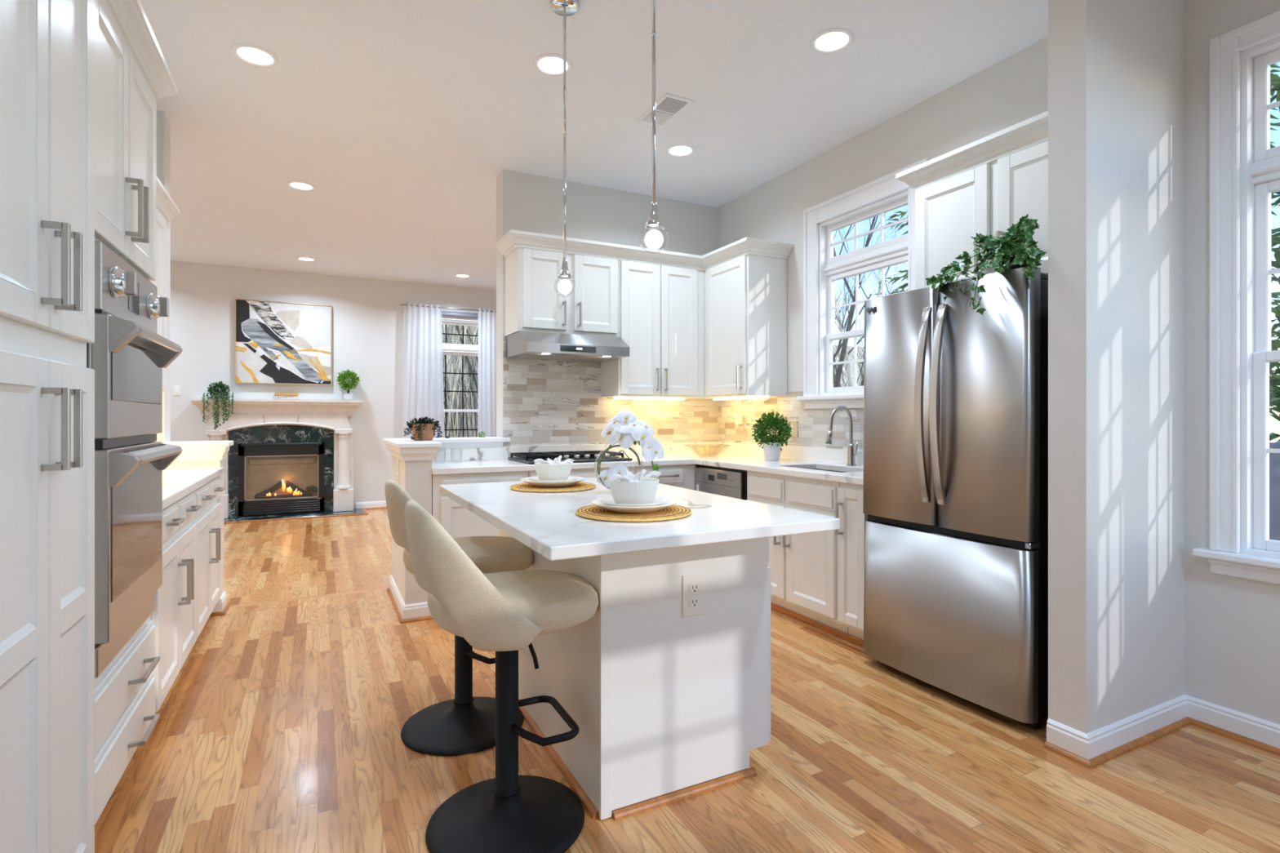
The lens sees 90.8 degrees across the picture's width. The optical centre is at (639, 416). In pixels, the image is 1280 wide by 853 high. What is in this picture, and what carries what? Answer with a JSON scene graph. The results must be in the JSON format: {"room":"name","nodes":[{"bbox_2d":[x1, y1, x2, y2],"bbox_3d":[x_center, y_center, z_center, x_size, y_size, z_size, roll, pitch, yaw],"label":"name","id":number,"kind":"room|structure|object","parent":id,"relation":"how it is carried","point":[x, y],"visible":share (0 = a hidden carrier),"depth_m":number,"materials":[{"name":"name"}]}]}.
{"room":"kitchen","nodes":[
{"label":"kitchen","id":0,"kind":"room"},
{"bbox_2d":[155,110,223,598],"bbox_3d":[-2.896,-0.300,3.821,0.611,3.030,0.180,0,0,-27],"label":"wall","id":1,"kind":"structure","parent":0,"point":[163,126],"depth_m":3.84,"materials":[{"name":"paint"}]},
{"bbox_2d":[163,440,233,461],"bbox_3d":[-2.874,0.209,3.831,0.664,0.112,0.242,0,0,-27],"label":"wall cap","id":2,"kind":"object","parent":1,"relation":"on","point":[192,450],"visible":0.48,"depth_m":3.83,"materials":[{"name":"white paint"}]},
{"bbox_2d":[208,591,229,617],"bbox_3d":[-2.632,1.165,3.938,0.096,0.100,0.211,0,0,-27],"label":"baseboard","id":3,"kind":"structure","parent":1,"relation":"attached to","point":[221,607],"depth_m":3.87,"materials":[{"name":"white paint"}]},
{"bbox_2d":[170,260,496,508],"bbox_3d":[-4.285,-0.300,8.002,6.550,3.030,0.150,0,0,-27],"label":"wall","id":4,"kind":"structure","parent":0,"point":[368,314],"depth_m":8.10,"materials":[{"name":"paint"}]},
{"bbox_2d":[235,297,332,385],"bbox_3d":[-4.406,-0.912,7.824,1.047,1.019,0.054,0,0,-27],"label":"abstract painting","id":5,"kind":"object","parent":4,"relation":"attached to","point":[277,342],"visible":1,"depth_m":7.80,"materials":[{"name":"paint"}]},
{"bbox_2d":[355,500,386,509],"bbox_3d":[-1.554,1.165,6.932,2.660,0.100,4.240,0,0,-27],"label":"baseboard","id":6,"kind":"structure","parent":4,"relation":"attached to","point":[371,504],"depth_m":8.29,"materials":[{"name":"white paint"}]},
{"bbox_2d":[400,303,496,312],"bbox_3d":[-2.545,-1.490,8.740,1.454,0.034,0.116,0,0,-27],"label":"curtain rod","id":7,"kind":"object","parent":4,"relation":"attached to","point":[402,304],"visible":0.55,"depth_m":8.67,"materials":[{"name":"silver metal"}]},
{"bbox_2d":[400,302,444,438],"bbox_3d":[-2.920,-0.163,8.479,0.588,2.715,0.083,0,0,-27],"label":"curtain","id":8,"kind":"object","parent":7,"relation":"hanging from","point":[423,367],"visible":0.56,"depth_m":8.49,"materials":[{"name":"fabric"}]},
{"bbox_2d":[477,307,496,436],"bbox_3d":[-2.059,-0.163,8.920,0.463,2.715,0.083,0,0,-27],"label":"curtain","id":9,"kind":"object","parent":7,"relation":"hanging from","point":[486,344],"visible":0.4,"depth_m":8.88,"materials":[{"name":"fabric"}]},
{"bbox_2d":[441,315,478,437],"bbox_3d":[-2.594,-0.315,8.835,1.130,2.280,0.205,0,0,-27],"label":"window","id":10,"kind":"structure","parent":4,"relation":"in","point":[458,349],"depth_m":8.86,"materials":[{"name":"white paint"}]},
{"bbox_2d":[443,355,477,409],"bbox_3d":[-2.616,-0.485,8.880,0.708,0.764,0.012,0,0,-27],"label":"grille","id":11,"kind":"object","parent":10,"relation":"attached to","point":[445,372],"depth_m":8.93,"materials":[{"name":"black metal"}]},
{"bbox_2d":[442,324,478,344],"bbox_3d":[-2.603,-1.156,8.853,0.708,0.266,0.012,0,0,-27],"label":"grille","id":12,"kind":"object","parent":10,"relation":"attached to","point":[470,325],"depth_m":8.88,"materials":[{"name":"black metal"}]},
{"bbox_2d":[444,412,477,437],"bbox_3d":[-2.600,0.306,8.847,0.708,0.746,0.012,0,0,-27],"label":"grille","id":13,"kind":"object","parent":10,"relation":"attached to","point":[446,429],"depth_m":8.88,"materials":[{"name":"black metal"}]},
{"bbox_2d":[391,455,431,604],"bbox_3d":[-1.240,0.700,4.260,0.743,1.030,0.785,0,0,-27],"label":"wall","id":14,"kind":"structure","parent":0,"point":[415,476],"depth_m":3.79,"materials":[{"name":"paint"}]},
{"bbox_2d":[386,575,432,623],"bbox_3d":[-1.510,1.165,4.104,0.183,0.100,0.816,0,0,-27],"label":"baseboard","id":15,"kind":"structure","parent":14,"relation":"attached to","point":[409,613],"depth_m":3.78,"materials":[{"name":"white paint"}]},
{"bbox_2d":[383,436,510,461],"bbox_3d":[-1.242,0.206,4.258,0.838,0.107,0.885,0,0,-27],"label":"half wall cap","id":16,"kind":"object","parent":14,"relation":"attached to","point":[404,449],"visible":0.9,"depth_m":4.09,"materials":[{"name":"white paint"}]},
{"bbox_2d":[402,417,448,440],"bbox_3d":[-1.417,0.076,4.130,0.281,0.164,0.304,0,0,43],"label":"basket planter","id":17,"kind":"object","parent":16,"relation":"on","point":[423,429],"visible":1,"depth_m":4.06,"materials":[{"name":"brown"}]},
{"bbox_2d":[412,423,434,440],"bbox_3d":[-1.413,0.099,4.107,0.136,0.108,0.136,0,0,-27],"label":"basket","id":18,"kind":"object","parent":17,"relation":"attached to","point":[426,433],"depth_m":4.05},
{"bbox_2d":[139,0,1048,290],"bbox_3d":[-1.708,-1.875,3.069,6.750,0.120,11.380,0,0,-27],"label":"ceiling","id":19,"kind":"structure","parent":0,"point":[404,117],"depth_m":3.59,"materials":[{"name":"paint"}]},
{"bbox_2d":[230,43,279,67],"bbox_3d":[-1.933,-1.812,3.167,0.210,0.006,0.210,0,0,-27],"label":"recessed light","id":20,"kind":"object","parent":19,"relation":"in","point":[251,54],"visible":1,"depth_m":3.16,"materials":[{"name":"white paint"}]},
{"bbox_2d":[285,180,316,191],"bbox_3d":[-2.659,-1.812,4.952,0.210,0.006,0.210,0,0,-27],"label":"recessed light","id":21,"kind":"object","parent":19,"relation":"in","point":[300,185],"visible":1,"depth_m":4.95,"materials":[{"name":"white paint"}]},
{"bbox_2d":[532,53,573,75],"bbox_3d":[-0.449,-1.812,3.252,0.210,0.006,0.210,0,0,-27],"label":"recessed light","id":22,"kind":"object","parent":19,"relation":"in","point":[547,64],"visible":0.93,"depth_m":3.24,"materials":[{"name":"white paint"}]},
{"bbox_2d":[550,0,579,297],"bbox_3d":[-0.330,-1.171,2.768,0.128,1.287,0.128,0,0,-27],"label":"pendant light","id":23,"kind":"object","parent":19,"relation":"hanging from","point":[565,8],"visible":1,"depth_m":2.76,"materials":[{"name":"silver metal"}]},
{"bbox_2d":[639,0,668,253],"bbox_3d":[0.045,-1.171,2.033,0.128,1.287,0.128,0,0,-27],"label":"pendant light","id":24,"kind":"object","parent":19,"relation":"hanging from","point":[653,238],"visible":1,"depth_m":2.03,"materials":[{"name":"silver metal"}]},
{"bbox_2d":[635,93,693,128],"bbox_3d":[0.143,-1.810,3.742,0.190,0.009,0.375,0,0,-27],"label":"ceiling vent","id":25,"kind":"object","parent":19,"relation":"in","point":[668,106],"visible":0.91,"depth_m":3.72,"materials":[{"name":"metal"}]},
{"bbox_2d":[665,143,695,157],"bbox_3d":[0.276,-1.812,4.296,0.210,0.006,0.210,0,0,-27],"label":"recessed light","id":26,"kind":"object","parent":19,"relation":"in","point":[679,150],"visible":1,"depth_m":4.29,"materials":[{"name":"white paint"}]},
{"bbox_2d":[808,27,854,53],"bbox_3d":[0.926,-1.812,3.045,0.210,0.006,0.210,0,0,-27],"label":"recessed light","id":27,"kind":"object","parent":19,"relation":"in","point":[833,40],"visible":1,"depth_m":3.04,"materials":[{"name":"white paint"}]},
{"bbox_2d":[496,168,718,467],"bbox_3d":[-0.203,-0.300,5.129,1.895,3.030,0.180,0,0,-27],"label":"wall","id":28,"kind":"structure","parent":0,"point":[527,202],"depth_m":4.90,"materials":[{"name":"paint"}]},
{"bbox_2d":[505,247,617,337],"bbox_3d":[-0.561,-0.887,4.622,0.762,0.595,0.389,0,0,-27],"label":"upper cabinet","id":29,"kind":"object","parent":28,"relation":"attached to","point":[532,303],"visible":0.96,"depth_m":4.49,"materials":[{"name":"white paint"}]},
{"bbox_2d":[495,229,793,270],"bbox_3d":[0.028,-1.212,4.654,2.161,0.095,0.628,0,0,-6],"label":"crown molding","id":30,"kind":"structure","parent":29,"relation":"attached to","point":[513,239],"depth_m":4.57,"materials":[{"name":"white paint"}]},
{"bbox_2d":[506,330,629,362],"bbox_3d":[-0.526,-0.504,4.555,0.757,0.161,0.519,0,0,-27],"label":"range hood","id":31,"kind":"object","parent":28,"relation":"attached to","point":[521,344],"visible":1,"depth_m":4.38,"materials":[{"name":"silver metal"}]},
{"bbox_2d":[600,259,704,398],"bbox_3d":[0.117,-0.670,4.969,0.755,1.030,0.389,0,0,-27],"label":"upper cabinet","id":32,"kind":"object","parent":28,"relation":"attached to","point":[661,308],"visible":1,"depth_m":4.83,"materials":[{"name":"white paint"}]},
{"bbox_2d":[94,508,1279,852],"bbox_3d":[-1.708,1.275,3.069,6.750,0.120,11.380,0,0,-27],"label":"floor","id":33,"kind":"structure","parent":0,"point":[278,731],"depth_m":2.24,"materials":[{"name":"brown wood"}]},
{"bbox_2d":[0,0,94,852],"bbox_3d":[-1.322,0.015,0.826,0.689,2.400,1.435,0,0,-27],"label":"pantry cabinet","id":34,"kind":"object","parent":33,"relation":"on","point":[47,46],"visible":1,"depth_m":1.30,"materials":[{"name":"white paint"}]},
{"bbox_2d":[103,0,180,225],"bbox_3d":[-1.927,-1.212,2.014,0.700,0.095,4.100,0,0,-27],"label":"crown molding","id":35,"kind":"structure","parent":34,"relation":"attached to","point":[130,17],"depth_m":2.11,"materials":[{"name":"white paint"}]},
{"bbox_2d":[94,0,159,824],"bbox_3d":[-1.855,0.015,1.837,0.659,2.400,0.840,0,0,-27],"label":"tall cabinet","id":36,"kind":"object","parent":33,"relation":"on","point":[126,108],"visible":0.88,"depth_m":1.94,"materials":[{"name":"white paint"}]},
{"bbox_2d":[86,240,182,678],"bbox_3d":[-1.825,0.114,1.888,0.648,1.187,0.672,0,0,-27],"label":"double wall oven","id":37,"kind":"object","parent":36,"relation":"in","point":[127,356],"visible":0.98,"depth_m":1.86,"materials":[{"name":"silver metal"}]},
{"bbox_2d":[151,492,201,711],"bbox_3d":[-2.244,0.784,2.597,0.659,0.862,0.857,0,0,-27],"label":"base cabinet","id":38,"kind":"object","parent":33,"relation":"on","point":[174,615],"visible":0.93,"depth_m":2.66,"materials":[{"name":"white paint"}]},
{"bbox_2d":[162,466,223,509],"bbox_3d":[-2.454,0.330,2.976,0.634,0.039,1.723,0,0,-27],"label":"countertop","id":39,"kind":"structure","parent":38,"relation":"on","point":[177,483],"depth_m":3.12,"materials":[{"name":"white stone"}]},
{"bbox_2d":[191,477,225,639],"bbox_3d":[-2.636,0.784,3.365,0.659,0.862,0.858,0,0,-27],"label":"base cabinet","id":40,"kind":"object","parent":33,"relation":"on","point":[207,518],"visible":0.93,"depth_m":3.43,"materials":[{"name":"white paint"}]},
{"bbox_2d":[223,508,368,524],"bbox_3d":[-4.306,1.205,7.636,1.840,0.020,0.478,0,0,-27],"label":"hearth","id":41,"kind":"object","parent":33,"relation":"on","point":[356,511],"visible":0.7,"depth_m":7.58,"materials":[{"name":"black stone"}]},
{"bbox_2d":[190,398,363,519],"bbox_3d":[-4.383,0.492,7.716,1.810,1.405,0.266,0,0,-27],"label":"fireplace mantel","id":42,"kind":"object","parent":41,"relation":"on","point":[332,415],"visible":0.8,"depth_m":7.76,"materials":[{"name":"wood"}]},
{"bbox_2d":[201,380,234,430],"bbox_3d":[-4.924,-0.137,7.386,0.320,0.577,0.285,0,0,-27],"label":"trailing plant","id":43,"kind":"object","parent":42,"relation":"on","point":[223,393],"visible":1,"depth_m":7.31,"materials":[{"name":"green plant"}]},
{"bbox_2d":[190,398,363,416],"bbox_3d":[-4.383,-0.110,7.716,1.810,0.200,0.266,0,0,-27],"label":"mantel shelf","id":44,"kind":"object","parent":42,"relation":"attached to","point":[242,407],"depth_m":7.65,"materials":[{"name":"wood"}]},
{"bbox_2d":[335,368,359,399],"bbox_3d":[-3.725,-0.412,8.048,0.287,0.403,0.286,0,0,-27],"label":"topiary","id":45,"kind":"object","parent":42,"relation":"on","point":[342,378],"visible":0.98,"depth_m":8.01,"materials":[{"name":"green plant"}]},
{"bbox_2d":[237,442,324,516],"bbox_3d":[-4.389,0.752,7.744,0.920,0.865,0.155,0,0,-27],"label":"gas fireplace","id":46,"kind":"object","parent":41,"relation":"on","point":[260,466],"visible":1,"depth_m":7.73,"materials":[{"name":"metal"}]},
{"bbox_2d":[228,424,333,517],"bbox_3d":[-4.399,0.642,7.769,1.125,1.115,0.100,0,0,-27],"label":"fireplace surround","id":47,"kind":"object","parent":41,"relation":"on","point":[275,433],"visible":0.76,"depth_m":7.71,"materials":[{"name":"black stone"}]},
{"bbox_2d":[385,479,533,755],"bbox_3d":[-0.704,0.728,2.481,0.554,0.973,0.519,0,0,-27],"label":"bar stool","id":48,"kind":"object","parent":33,"relation":"on","point":[464,724],"visible":0.51,"depth_m":2.40,"materials":[{"name":"black metal"}]},
{"bbox_2d":[431,471,528,537],"bbox_3d":[-1.110,0.784,4.187,0.597,0.862,0.663,0,0,-27],"label":"base cabinet","id":49,"kind":"object","parent":33,"relation":"on","point":[458,521],"visible":0.17,"depth_m":3.88,"materials":[{"name":"white paint"}]},
{"bbox_2d":[431,441,863,484],"bbox_3d":[0.085,0.282,3.914,2.484,0.134,2.244,0,0,-27],"label":"countertop","id":50,"kind":"structure","parent":49,"relation":"on","point":[794,461],"depth_m":4.40,"materials":[{"name":"white stone"}]},
{"bbox_2d":[507,450,632,464],"bbox_3d":[-0.504,0.284,4.504,0.750,0.052,0.520,0,0,-27],"label":"gas cooktop","id":51,"kind":"object","parent":50,"relation":"in","point":[581,456],"visible":0.9,"depth_m":4.38,"materials":[{"name":"metal"}]},
{"bbox_2d":[750,411,793,461],"bbox_3d":[0.939,0.135,4.475,0.296,0.351,0.293,0,0,-27],"label":"boxwood","id":52,"kind":"object","parent":50,"relation":"on","point":[771,446],"visible":1,"depth_m":4.43,"materials":[{"name":"green plant"}]},
{"bbox_2d":[762,442,781,461],"bbox_3d":[0.938,0.245,4.477,0.132,0.130,0.132,0,0,-27],"label":"pot","id":53,"kind":"object","parent":52,"relation":"attached to","point":[771,451],"depth_m":4.43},
{"bbox_2d":[825,405,858,466],"bbox_3d":[1.265,0.119,3.951,0.241,0.381,0.084,0,0,-27],"label":"kitchen faucet","id":54,"kind":"object","parent":50,"relation":"on","point":[851,452],"visible":1,"depth_m":3.98,"materials":[{"name":"silver metal"}]},
{"bbox_2d":[404,499,599,852],"bbox_3d":[-0.408,0.728,1.886,0.554,0.973,0.519,0,0,-27],"label":"bar stool","id":55,"kind":"object","parent":33,"relation":"on","point":[502,613],"visible":1,"depth_m":1.79,"materials":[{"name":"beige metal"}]},
{"bbox_2d":[528,466,635,478],"bbox_3d":[-0.499,0.784,4.499,0.765,0.862,0.663,0,0,-27],"label":"base cabinet","id":56,"kind":"object","parent":33,"relation":"on","point":[584,473],"visible":0.02,"depth_m":4.25,"materials":[{"name":"white paint"}]},
{"bbox_2d":[493,528,770,821],"bbox_3d":[-0.091,0.781,2.582,0.708,0.868,1.238,0,0,-27],"label":"kitchen island","id":57,"kind":"object","parent":33,"relation":"on","point":[667,707],"visible":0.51,"depth_m":2.03,"materials":[{"name":"paint"}]},
{"bbox_2d":[439,477,839,560],"bbox_3d":[-0.153,0.330,2.420,0.935,0.034,1.555,0,0,-27],"label":"island countertop","id":58,"kind":"structure","parent":57,"relation":"on","point":[548,523],"depth_m":1.90,"materials":[{"name":"white stone"}]},
{"bbox_2d":[510,481,595,492],"bbox_3d":[-0.382,0.307,2.780,0.376,0.012,0.377,0,0,-27],"label":"placemat","id":59,"kind":"object","parent":58,"relation":"on","point":[580,486],"visible":0.71,"depth_m":2.68,"materials":[{"name":"wicker"}]},
{"bbox_2d":[528,475,577,481],"bbox_3d":[-0.382,0.281,2.781,0.218,0.023,0.218,0,0,-27],"label":"salad plate","id":60,"kind":"object","parent":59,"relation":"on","point":[570,477],"visible":0.49,"depth_m":2.72,"materials":[{"name":"white ceramic"}]},
{"bbox_2d":[534,461,572,479],"bbox_3d":[-0.382,0.244,2.781,0.165,0.083,0.165,0,0,-27],"label":"soup bowl","id":61,"kind":"object","parent":60,"relation":"on","point":[561,471],"visible":0.8,"depth_m":2.72,"materials":[{"name":"white ceramic"}]},
{"bbox_2d":[520,475,586,487],"bbox_3d":[-0.382,0.287,2.781,0.286,0.028,0.286,0,0,-27],"label":"dinner plate","id":62,"kind":"object","parent":59,"relation":"on","point":[544,484],"visible":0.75,"depth_m":2.69,"materials":[{"name":"white ceramic"}]},
{"bbox_2d":[594,443,644,491],"bbox_3d":[-0.088,0.211,2.645,0.208,0.203,0.208,0,0,-27],"label":"glass fishbowl","id":63,"kind":"object","parent":58,"relation":"on","point":[633,443],"visible":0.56,"depth_m":2.63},
{"bbox_2d":[596,409,663,488],"bbox_3d":[-0.040,0.137,2.643,0.283,0.334,0.100,0,0,0],"label":"orchid","id":64,"kind":"object","parent":63,"relation":"in","point":[624,428],"visible":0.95,"depth_m":2.62,"materials":[{"name":"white plant"}]},
{"bbox_2d":[575,504,691,522],"bbox_3d":[-0.020,0.307,2.050,0.376,0.012,0.377,0,0,-27],"label":"placemat","id":65,"kind":"object","parent":58,"relation":"on","point":[592,512],"visible":0.66,"depth_m":1.95,"materials":[{"name":"wicker"}]},
{"bbox_2d":[600,497,666,506],"bbox_3d":[-0.020,0.281,2.050,0.218,0.023,0.218,0,0,-27],"label":"salad plate","id":66,"kind":"object","parent":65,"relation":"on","point":[657,501],"visible":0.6,"depth_m":1.99,"materials":[{"name":"white ceramic"}]},
{"bbox_2d":[608,476,658,504],"bbox_3d":[-0.020,0.244,2.050,0.165,0.083,0.165,0,0,-27],"label":"soup bowl","id":67,"kind":"object","parent":66,"relation":"on","point":[622,492],"visible":0.88,"depth_m":1.99,"materials":[{"name":"white ceramic"}]},
{"bbox_2d":[609,469,661,481],"bbox_3d":[-0.027,0.218,2.041,0.113,0.093,0.177,0,0,36],"label":"napkin","id":68,"kind":"object","parent":67,"relation":"in","point":[629,477],"visible":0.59,"depth_m":2.06,"materials":[{"name":"white fabric"}]},
{"bbox_2d":[589,496,677,513],"bbox_3d":[-0.020,0.287,2.050,0.286,0.028,0.286,0,0,-27],"label":"dinner plate","id":69,"kind":"object","parent":65,"relation":"on","point":[670,501],"visible":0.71,"depth_m":1.96,"materials":[{"name":"white ceramic"}]},
{"bbox_2d":[682,573,704,617],"bbox_3d":[0.174,0.576,2.038,0.083,0.134,0.009,0,0,-27],"label":"outlet plate","id":70,"kind":"object","parent":57,"relation":"attached to","point":[693,585],"visible":1,"depth_m":2.03,"materials":[{"name":"plastic"}]},
{"bbox_2d":[635,464,695,490],"bbox_3d":[0.068,0.784,4.791,0.500,0.862,0.659,0,0,-27],"label":"base cabinet","id":71,"kind":"object","parent":33,"relation":"on","point":[683,476],"visible":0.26,"depth_m":4.57,"materials":[{"name":"white paint"}]},
{"bbox_2d":[695,465,746,500],"bbox_3d":[0.797,0.787,4.520,0.586,0.855,0.585,0,0,-27],"label":"dishwasher","id":72,"kind":"object","parent":33,"relation":"on","point":[729,482],"visible":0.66,"depth_m":4.34,"materials":[{"name":"metal"}]},
{"bbox_2d":[746,471,848,634],"bbox_3d":[1.102,0.784,3.879,0.608,0.862,0.815,0,0,-27],"label":"base cabinet","id":73,"kind":"object","parent":33,"relation":"on","point":[804,567],"visible":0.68,"depth_m":3.63,"materials":[{"name":"white paint"}]},
{"bbox_2d":[770,602,863,647],"bbox_3d":[0.986,1.198,3.704,0.014,0.035,1.020,0,0,-27],"label":"trim","id":74,"kind":"structure","parent":73,"relation":"attached to","point":[825,628],"depth_m":3.61,"materials":[{"name":"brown wood"}]},
{"bbox_2d":[835,482,867,639],"bbox_3d":[1.341,0.784,3.422,0.618,0.862,0.205,0,0,-27],"label":"base cabinet","id":75,"kind":"object","parent":33,"relation":"on","point":[849,508],"visible":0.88,"depth_m":3.32,"materials":[{"name":"white paint"}]},
{"bbox_2d":[862,266,1048,729],"bbox_3d":[1.553,0.324,2.895,0.736,1.788,0.833,1,0,-27],"label":"refrigerator","id":76,"kind":"object","parent":33,"relation":"on","point":[955,478],"visible":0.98,"depth_m":2.63,"materials":[{"name":"metal"}]},
{"bbox_2d":[863,514,1039,724],"bbox_3d":[1.303,0.823,2.767,0.081,0.688,0.833,0,0,-27],"label":"freezer","id":77,"kind":"object","parent":76,"relation":"in","point":[954,610],"depth_m":2.64,"materials":[{"name":"silver metal"}]},
{"bbox_2d":[924,213,1046,315],"bbox_3d":[1.381,-0.595,2.554,0.414,0.371,0.337,0,0,24],"label":"potted plant","id":78,"kind":"object","parent":76,"relation":"on","point":[1018,249],"visible":0.99,"depth_m":2.52,"materials":[{"name":"plant"}]},
{"bbox_2d":[1000,256,1030,269],"bbox_3d":[1.552,-0.607,2.590,0.132,0.070,0.132,0,0,-27],"label":"pot","id":79,"kind":"object","parent":78,"relation":"on","point":[1024,264],"depth_m":2.54,"materials":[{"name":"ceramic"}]},
{"bbox_2d":[718,0,1279,724],"bbox_3d":[1.208,-0.300,4.559,0.100,3.030,11.280,0,0,-27],"label":"wall","id":80,"kind":"structure","parent":0,"point":[1232,624],"depth_m":2.51,"materials":[{"name":"paint"}]},
{"bbox_2d":[503,337,863,450],"bbox_3d":[0.356,-0.185,4.039,1.890,0.800,2.270,0,0,-27],"label":"tile backsplash","id":81,"kind":"structure","parent":80,"relation":"attached to","point":[546,402],"depth_m":4.83,"materials":[{"name":"tile"}]},
{"bbox_2d":[693,253,786,399],"bbox_3d":[0.700,-0.670,4.979,0.413,1.030,0.901,0,0,-27],"label":"upper cabinet","id":82,"kind":"object","parent":80,"relation":"attached to","point":[745,296],"visible":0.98,"depth_m":4.63,"materials":[{"name":"white paint"}]},
{"bbox_2d":[796,158,928,408],"bbox_3d":[1.436,-0.762,4.052,0.155,1.415,1.110,0,0,-27],"label":"window","id":83,"kind":"structure","parent":80,"relation":"in","point":[821,270],"depth_m":4.24,"materials":[{"name":"white paint"}]},
{"bbox_2d":[831,336,864,386],"bbox_3d":[1.470,-0.366,4.070,0.012,0.331,0.648,0,0,-27],"label":"grille","id":84,"kind":"object","parent":83,"relation":"attached to","point":[833,338],"depth_m":4.19,"materials":[{"name":"white paint"}]},
{"bbox_2d":[831,213,907,250],"bbox_3d":[1.477,-1.191,4.073,0.012,0.186,0.648,0,0,-27],"label":"grille","id":85,"kind":"object","parent":83,"relation":"attached to","point":[868,215],"depth_m":4.07,"materials":[{"name":"white paint"}]},
{"bbox_2d":[832,266,907,329],"bbox_3d":[1.486,-0.755,4.077,0.012,0.374,0.648,0,0,-27],"label":"grille","id":86,"kind":"object","parent":83,"relation":"attached to","point":[856,273],"depth_m":4.17,"materials":[{"name":"white paint"}]},
{"bbox_2d":[915,140,1048,289],"bbox_3d":[1.744,-0.885,2.935,0.413,0.600,0.850,0,0,-27],"label":"upper cabinet","id":87,"kind":"object","parent":80,"relation":"attached to","point":[988,198],"visible":0.39,"depth_m":2.92,"materials":[{"name":"white paint"}]},
{"bbox_2d":[895,111,1048,191],"bbox_3d":[1.710,-1.212,2.957,0.385,0.095,0.920,0,0,-27],"label":"crown molding","id":88,"kind":"structure","parent":87,"relation":"attached to","point":[1032,131],"depth_m":2.89,"materials":[{"name":"white paint"}]},
{"bbox_2d":[1044,694,1279,768],"bbox_3d":[2.572,1.165,0.982,0.726,0.100,3.368,0,0,-27],"label":"baseboard","id":89,"kind":"structure","parent":80,"relation":"attached to","point":[1091,750],"depth_m":2.33,"materials":[{"name":"white paint"}]},
{"bbox_2d":[1191,9,1279,584],"bbox_3d":[2.442,-0.427,2.083,0.155,2.065,0.947,0,0,-27],"label":"window","id":90,"kind":"structure","parent":80,"relation":"in","point":[1259,558],"depth_m":2.38,"materials":[{"name":"white paint"}]},
{"bbox_2d":[1048,0,1184,733],"bbox_3d":[1.848,-0.300,2.432,0.695,3.030,0.130,0,0,-27],"label":"wall","id":91,"kind":"structure","parent":0,"point":[1116,68],"depth_m":2.31,"materials":[{"name":"paint"}]},
{"bbox_3d":[-1.698,-0.300,0.632,0.150,3.030,6.930,0,0,-27],"label":"wall","id":92,"kind":"structure","parent":0,"visible":0},
{"bbox_2d":[151,209,166,389],"bbox_3d":[-2.756,-0.670,3.304,0.389,1.030,0.858,0,0,-27],"label":"upper cabinet","id":93,"kind":"object","parent":92,"relation":"attached to","point":[161,282],"visible":0.08,"depth_m":3.68,"materials":[{"name":"white paint"}]},
{"label":"outside","id":94,"kind":"structure","parent":0,"visible":0},
{"bbox_2d":[443,333,864,437],"bbox_3d":[1.190,-1.212,17.452,46.000,7.145,70.000,0,0,-27],"label":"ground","id":95,"kind":"structure","parent":94,"point":[851,365],"depth_m":30.46,"materials":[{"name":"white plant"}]},
{"bbox_2d":[441,324,478,437],"bbox_3d":[-4.780,-2.635,20.719,7.965,7.007,13.065,0,0,-27],"label":"thicket","id":96,"kind":"object","parent":95,"relation":"on","point":[469,402],"visible":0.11,"depth_m":15.25,"materials":[{"name":"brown plant"}]},
{"bbox_2d":[442,324,478,436],"bbox_3d":[-3.706,-3.782,14.459,3.049,8.649,2.557,0,0,33],"label":"bare tree","id":97,"kind":"object","parent":95,"relation":"on","point":[454,388],"visible":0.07,"depth_m":14.79,"materials":[{"name":"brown plant"}]},
{"bbox_2d":[832,213,899,387],"bbox_3d":[2.866,-2.116,8.718,3.945,8.188,3.677,0,0,15],"label":"bare tree","id":98,"kind":"object","parent":95,"relation":"on","point":[839,370],"visible":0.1,"depth_m":8.75,"materials":[{"name":"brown plant"}]},
{"bbox_2d":[832,220,900,369],"bbox_3d":[2.290,-3.032,11.028,4.392,10.205,4.457,0,0,16],"label":"bare tree","id":99,"kind":"object","parent":95,"relation":"on","point":[870,295],"visible":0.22,"depth_m":10.99,"materials":[{"name":"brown plant"}]},
{"bbox_2d":[832,206,907,386],"bbox_3d":[3.417,-2.238,12.276,4.596,8.838,3.693,0,0,32],"label":"bare tree","id":100,"kind":"object","parent":95,"relation":"on","point":[848,373],"visible":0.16,"depth_m":10.92,"materials":[{"name":"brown plant"}]},
{"bbox_2d":[832,208,907,386],"bbox_3d":[6.122,-2.442,16.378,4.938,8.472,3.244,0,0,19],"label":"bare tree","id":101,"kind":"object","parent":95,"relation":"on","point":[860,282],"visible":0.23,"depth_m":16.46,"materials":[{"name":"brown plant"}]},
{"bbox_2d":[859,210,907,386],"bbox_3d":[5.289,-1.928,11.106,3.447,8.671,3.300,0,0,-27],"label":"evergreen tree","id":102,"kind":"object","parent":95,"relation":"on","point":[903,286],"visible":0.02,"depth_m":11.47,"materials":[{"name":"green plant"}]},
{"bbox_2d":[1269,63,1279,442],"bbox_3d":[6.634,-2.446,6.731,4.535,9.683,4.467,0,0,-27],"label":"evergreen tree","id":103,"kind":"object","parent":95,"relation":"on","point":[1274,384],"visible":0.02,"depth_m":6.77,"materials":[{"name":"green plant"}]},
{"bbox_2d":[1269,442,1279,540],"bbox_3d":[4.898,1.180,4.524,0.120,1.970,3.300,0,0,-27],"label":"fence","id":104,"kind":"object","parent":95,"relation":"on","point":[1274,458],"visible":0.02,"depth_m":4.74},
{"bbox_2d":[1269,193,1279,441],"bbox_3d":[9.872,-3.295,7.555,5.115,11.315,4.997,0,0,-27],"label":"evergreen tree","id":105,"kind":"object","parent":95,"relation":"on","point":[1273,436],"visible":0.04,"depth_m":8.50,"materials":[{"name":"green plant"}]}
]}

